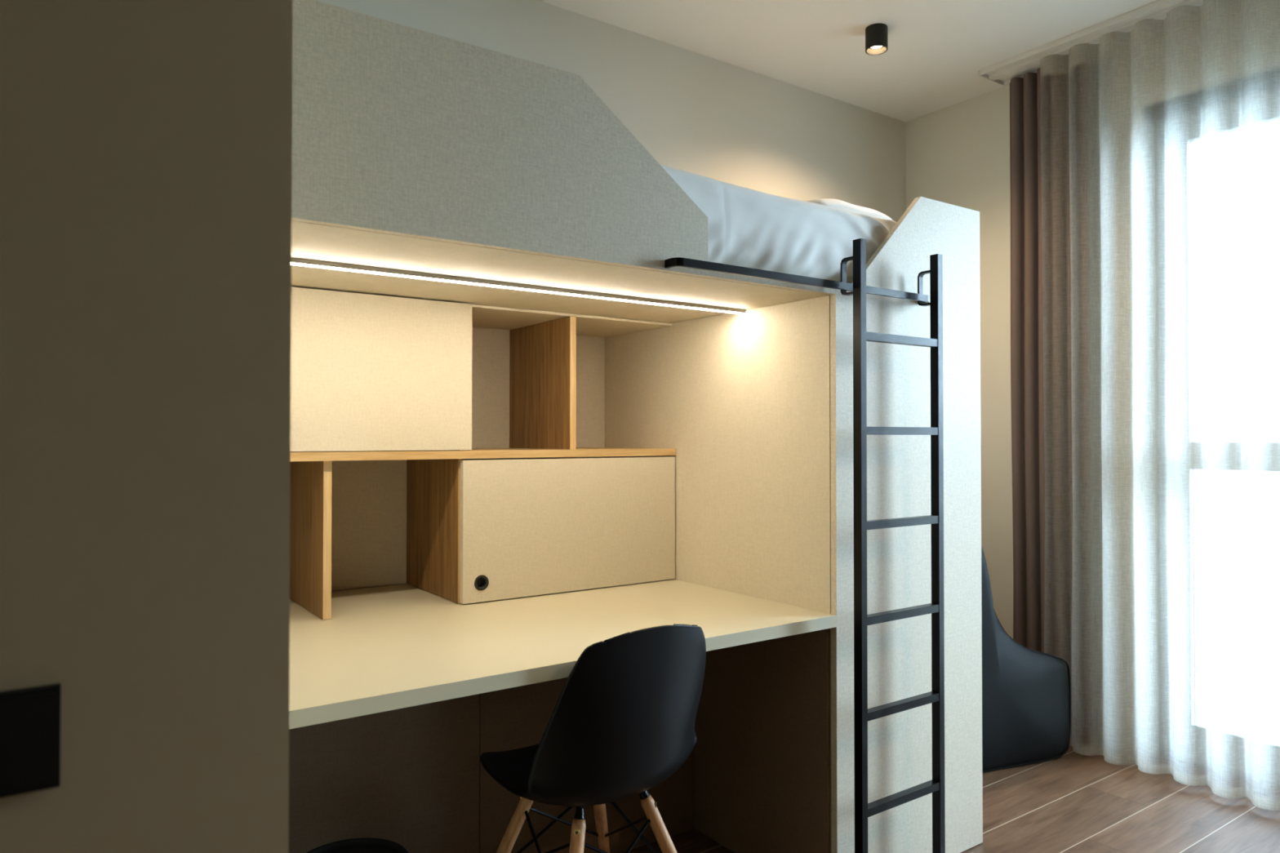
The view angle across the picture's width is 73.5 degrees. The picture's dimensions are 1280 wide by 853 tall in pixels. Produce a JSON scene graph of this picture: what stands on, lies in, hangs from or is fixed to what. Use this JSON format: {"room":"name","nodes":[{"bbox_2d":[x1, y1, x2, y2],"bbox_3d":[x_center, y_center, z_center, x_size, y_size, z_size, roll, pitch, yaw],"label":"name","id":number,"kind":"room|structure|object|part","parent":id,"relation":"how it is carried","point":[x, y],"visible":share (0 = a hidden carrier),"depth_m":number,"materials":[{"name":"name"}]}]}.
{"room":"bedroom","nodes":[
{"label":"bedroom","id":0,"kind":"room"},
{"bbox_2d":[0,0,293,852],"bbox_3d":[-1.770,-0.142,0.954,2.205,2.715,1.823,0,-1,-35],"label":"wall","id":1,"kind":"structure","parent":0,"point":[146,145],"depth_m":0.77,"materials":[{"name":"beige paint"}]},
{"bbox_2d":[0,683,60,798],"bbox_3d":[-0.557,0.261,0.682,0.158,0.085,0.011,0,-1,-35],"label":"light switch","id":2,"kind":"object","parent":1,"relation":"attached to","point":[30,717],"visible":1,"depth_m":0.71,"materials":[{"name":"black plastic"}]},
{"bbox_2d":[315,0,906,591],"bbox_3d":[-0.060,-0.114,3.215,3.193,2.715,0.100,0,-1,-35],"label":"wall","id":3,"kind":"structure","parent":0,"point":[695,113],"depth_m":3.38,"materials":[{"name":"white paint"}]},
{"bbox_2d":[538,0,1158,121],"bbox_3d":[0.613,-1.553,0.641,5.720,0.100,5.110,0,-1,-35],"label":"ceiling","id":4,"kind":"structure","parent":0,"point":[931,62],"depth_m":3.21,"materials":[{"name":"paint"}]},
{"bbox_2d":[865,22,888,55],"bbox_3d":[0.874,-1.431,3.168,0.080,0.082,0.080,0,-1,-35],"label":"ceiling spotlight","id":5,"kind":"object","parent":4,"relation":"attached to","point":[876,34],"visible":1,"depth_m":3.14,"materials":[{"name":"black metal"}]},
{"bbox_2d":[977,0,1204,86],"bbox_3d":[2.338,-1.470,2.351,0.184,0.024,3.018,0,-1,-35],"label":"track","id":6,"kind":"object","parent":4,"relation":"attached to","point":[1001,73],"visible":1,"depth_m":3.23,"materials":[{"name":"white plastic"}]},
{"bbox_2d":[1009,63,1092,745],"bbox_3d":[1.640,-0.106,3.432,0.055,2.678,0.347,0,-1,-35],"label":"curtain","id":7,"kind":"object","parent":6,"relation":"hanging from","point":[1050,456],"visible":0.88,"depth_m":3.42,"materials":[{"name":"beige fabric"}]},
{"bbox_2d":[1040,0,1279,810],"bbox_3d":[2.363,-0.119,2.278,0.082,2.680,2.694,0,-1,-35],"label":"sheer curtain","id":8,"kind":"object","parent":6,"relation":"hanging from","point":[1183,16],"visible":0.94,"depth_m":3.05,"materials":[{"name":"fabric"}]},
{"bbox_2d":[622,743,1279,852],"bbox_3d":[0.613,1.262,0.607,5.720,0.100,5.110,0,-1,-35],"label":"floor","id":9,"kind":"structure","parent":0,"point":[1073,802],"depth_m":2.75,"materials":[{"name":"brown wood"}]},
{"bbox_2d":[306,837,408,852],"bbox_3d":[-0.612,1.074,1.801,0.251,0.303,0.251,0,-1,-35],"label":"waste bin","id":10,"kind":"object","parent":9,"relation":"on","point":[362,845],"visible":1,"depth_m":1.91,"materials":[{"name":"black plastic"}]},
{"bbox_2d":[288,578,836,852],"bbox_3d":[-0.401,0.854,2.206,1.439,0.746,1.086,0,-1,-35],"label":"desk","id":11,"kind":"object","parent":9,"relation":"on","point":[397,698],"visible":0.67,"depth_m":2.19,"materials":[{"name":"beige laminate"}]},
{"bbox_3d":[-0.713,0.867,2.021,0.714,0.716,0.018,0,-1,-35],"label":"panel","id":12,"kind":"part","parent":11,"relation":"part of","materials":[{"name":"brown wood"}]},
{"bbox_2d":[289,286,675,619],"bbox_3d":[-0.592,0.074,2.487,1.437,0.818,0.422,0,-1,-35],"label":"shelf unit","id":13,"kind":"object","parent":11,"relation":"on","point":[374,377],"visible":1,"depth_m":2.37,"materials":[{"name":"brown wood"}]},
{"bbox_3d":[-0.763,-0.137,2.126,0.736,0.396,0.019,0,-1,-35],"label":"door","id":14,"kind":"part","parent":13,"relation":"part of","materials":[{"name":"wood"}]},
{"bbox_3d":[-0.599,-0.331,2.502,1.437,0.008,0.398,0,-1,-35],"label":"panel","id":15,"kind":"part","parent":13,"relation":"part of","materials":[{"name":"wood"}]},
{"bbox_3d":[-0.437,0.427,2.345,0.042,0.042,0.019,0,-1,-35],"label":"finger pull","id":16,"kind":"part","parent":13,"relation":"part of","materials":[{"name":"black plastic"}]},
{"bbox_3d":[-0.593,0.078,2.488,1.437,0.022,0.419,0,-1,-35],"label":"shelf","id":17,"kind":"part","parent":13,"relation":"part of","materials":[{"name":"brown wood"}]},
{"bbox_3d":[-0.189,0.288,2.526,0.720,0.388,0.019,0,-1,-35],"label":"door","id":18,"kind":"part","parent":13,"relation":"part of","materials":[{"name":"wood"}]},
{"bbox_3d":[-0.125,0.872,2.436,0.722,0.716,0.018,0,-1,-35],"label":"panel","id":19,"kind":"part","parent":11,"relation":"part of","materials":[{"name":"brown wood"}]},
{"bbox_2d":[479,624,706,852],"bbox_3d":[-0.118,0.824,1.955,0.455,0.808,0.472,1,-1,-38],"label":"shell chair","id":20,"kind":"object","parent":9,"relation":"on","point":[621,723],"visible":1,"depth_m":1.78,"materials":[{"name":"black plastic"}]},
{"bbox_3d":[-0.335,1.031,1.981,0.193,0.395,0.031,0,-1,4],"label":"leg","id":21,"kind":"part","parent":20,"relation":"part of","materials":[{"name":"brown wood"}]},
{"bbox_3d":[-0.143,1.028,1.737,0.031,0.395,0.193,0,-1,9],"label":"leg","id":22,"kind":"part","parent":20,"relation":"part of","materials":[{"name":"brown wood"}]},
{"bbox_3d":[-0.095,1.033,2.170,0.031,0.395,0.193,0,-1,9],"label":"leg","id":23,"kind":"part","parent":20,"relation":"part of","materials":[{"name":"brown wood"}]},
{"bbox_3d":[-0.119,0.850,1.956,0.225,0.081,0.238,1,-1,-38],"label":"mounting frame","id":24,"kind":"part","parent":20,"relation":"part of","materials":[{"name":"black metal"}]},
{"bbox_3d":[0.098,1.030,1.926,0.193,0.395,0.031,0,-1,4],"label":"leg","id":25,"kind":"part","parent":20,"relation":"part of","materials":[{"name":"brown wood"}]},
{"bbox_2d":[291,0,982,852],"bbox_3d":[-0.145,0.258,2.381,2.088,1.942,1.148,0,-1,-35],"label":"bed","id":26,"kind":"object","parent":9,"relation":"on","point":[414,149],"visible":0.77,"depth_m":2.28,"materials":[{"name":"wood"}]},
{"bbox_3d":[-0.721,0.076,2.668,1.439,0.817,0.020,0,-1,-35],"label":"niche panel","id":27,"kind":"part","parent":26,"relation":"part of","materials":[{"name":"wood"}]},
{"bbox_2d":[291,257,746,314],"bbox_3d":[-0.285,-0.334,2.056,1.436,0.013,0.015,0,-1,-35],"label":"strip light","id":28,"kind":"object","parent":26,"relation":"attached to","point":[295,261],"visible":0.64,"depth_m":2.02,"materials":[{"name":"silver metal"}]},
{"bbox_3d":[0.183,0.450,2.649,0.019,1.565,1.086,0,-1,-35],"label":"panel","id":29,"kind":"part","parent":26,"relation":"part of","materials":[{"name":"wood"}]},
{"bbox_2d":[659,164,897,283],"bbox_3d":[-0.152,-0.490,2.399,2.030,0.251,1.034,0,-1,-35],"label":"bedding","id":30,"kind":"object","parent":26,"relation":"on","point":[748,228],"visible":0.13,"depth_m":2.13,"materials":[{"name":"white fabric"}]},
{"bbox_2d":[805,198,892,220],"bbox_3d":[0.477,-0.653,2.890,0.385,0.119,0.681,0,-1,-35],"label":"pillow","id":31,"kind":"object","parent":30,"relation":"on","point":[836,203],"visible":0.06,"depth_m":2.60,"materials":[{"name":"white fabric"}]},
{"bbox_3d":[0.429,-0.353,2.116,0.889,0.018,0.042,0,-1,-35],"label":"ladder rail","id":32,"kind":"part","parent":26,"relation":"part of","materials":[{"name":"black metal"}]},
{"bbox_2d":[840,238,945,852],"bbox_3d":[0.659,0.384,2.224,0.331,1.694,0.068,0,-1,-35],"label":"ladder","id":33,"kind":"object","parent":9,"relation":"on","point":[864,810],"visible":1,"depth_m":2.18,"materials":[{"name":"black metal"}]},
{"bbox_2d":[981,543,1071,772],"bbox_3d":[1.146,0.724,3.323,0.801,1.036,0.613,0,-1,-22],"label":"bean bag chair","id":34,"kind":"object","parent":9,"relation":"on","point":[1026,692],"visible":0.32,"depth_m":3.09,"materials":[{"name":"grey leather"}]},
{"bbox_2d":[905,0,1279,759],"bbox_3d":[2.820,-0.127,2.180,0.320,2.715,5.110,0,-1,-35],"label":"wall","id":35,"kind":"structure","parent":0,"point":[957,154],"depth_m":3.31,"materials":[{"name":"white paint"}]},
{"bbox_2d":[1144,66,1279,786],"bbox_3d":[2.395,0.012,2.659,0.160,2.447,1.481,0,-1,-35],"label":"window","id":36,"kind":"structure","parent":35,"relation":"in","point":[1252,101],"depth_m":3.20,"materials":[{"name":"grey"}]},
{"bbox_3d":[2.000,-0.244,3.194,0.069,0.175,0.028,0,-1,-35],"label":"handle","id":37,"kind":"part","parent":36,"relation":"part of","materials":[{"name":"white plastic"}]},
{"bbox_3d":[2.232,-0.508,2.976,0.012,1.127,0.574,0,-1,-35],"label":"pane","id":38,"kind":"part","parent":36,"relation":"part of","materials":[{"name":"clear glass"}]},
{"bbox_3d":[2.232,0.629,2.962,0.012,0.947,0.574,0,-1,-35],"label":"pane","id":39,"kind":"part","parent":36,"relation":"part of","materials":[{"name":"clear glass"}]},
{"label":"outside","id":40,"kind":"structure","parent":0,"visible":0},
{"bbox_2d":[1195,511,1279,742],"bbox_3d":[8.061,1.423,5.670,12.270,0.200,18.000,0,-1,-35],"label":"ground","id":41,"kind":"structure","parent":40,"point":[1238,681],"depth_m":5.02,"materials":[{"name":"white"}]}
]}

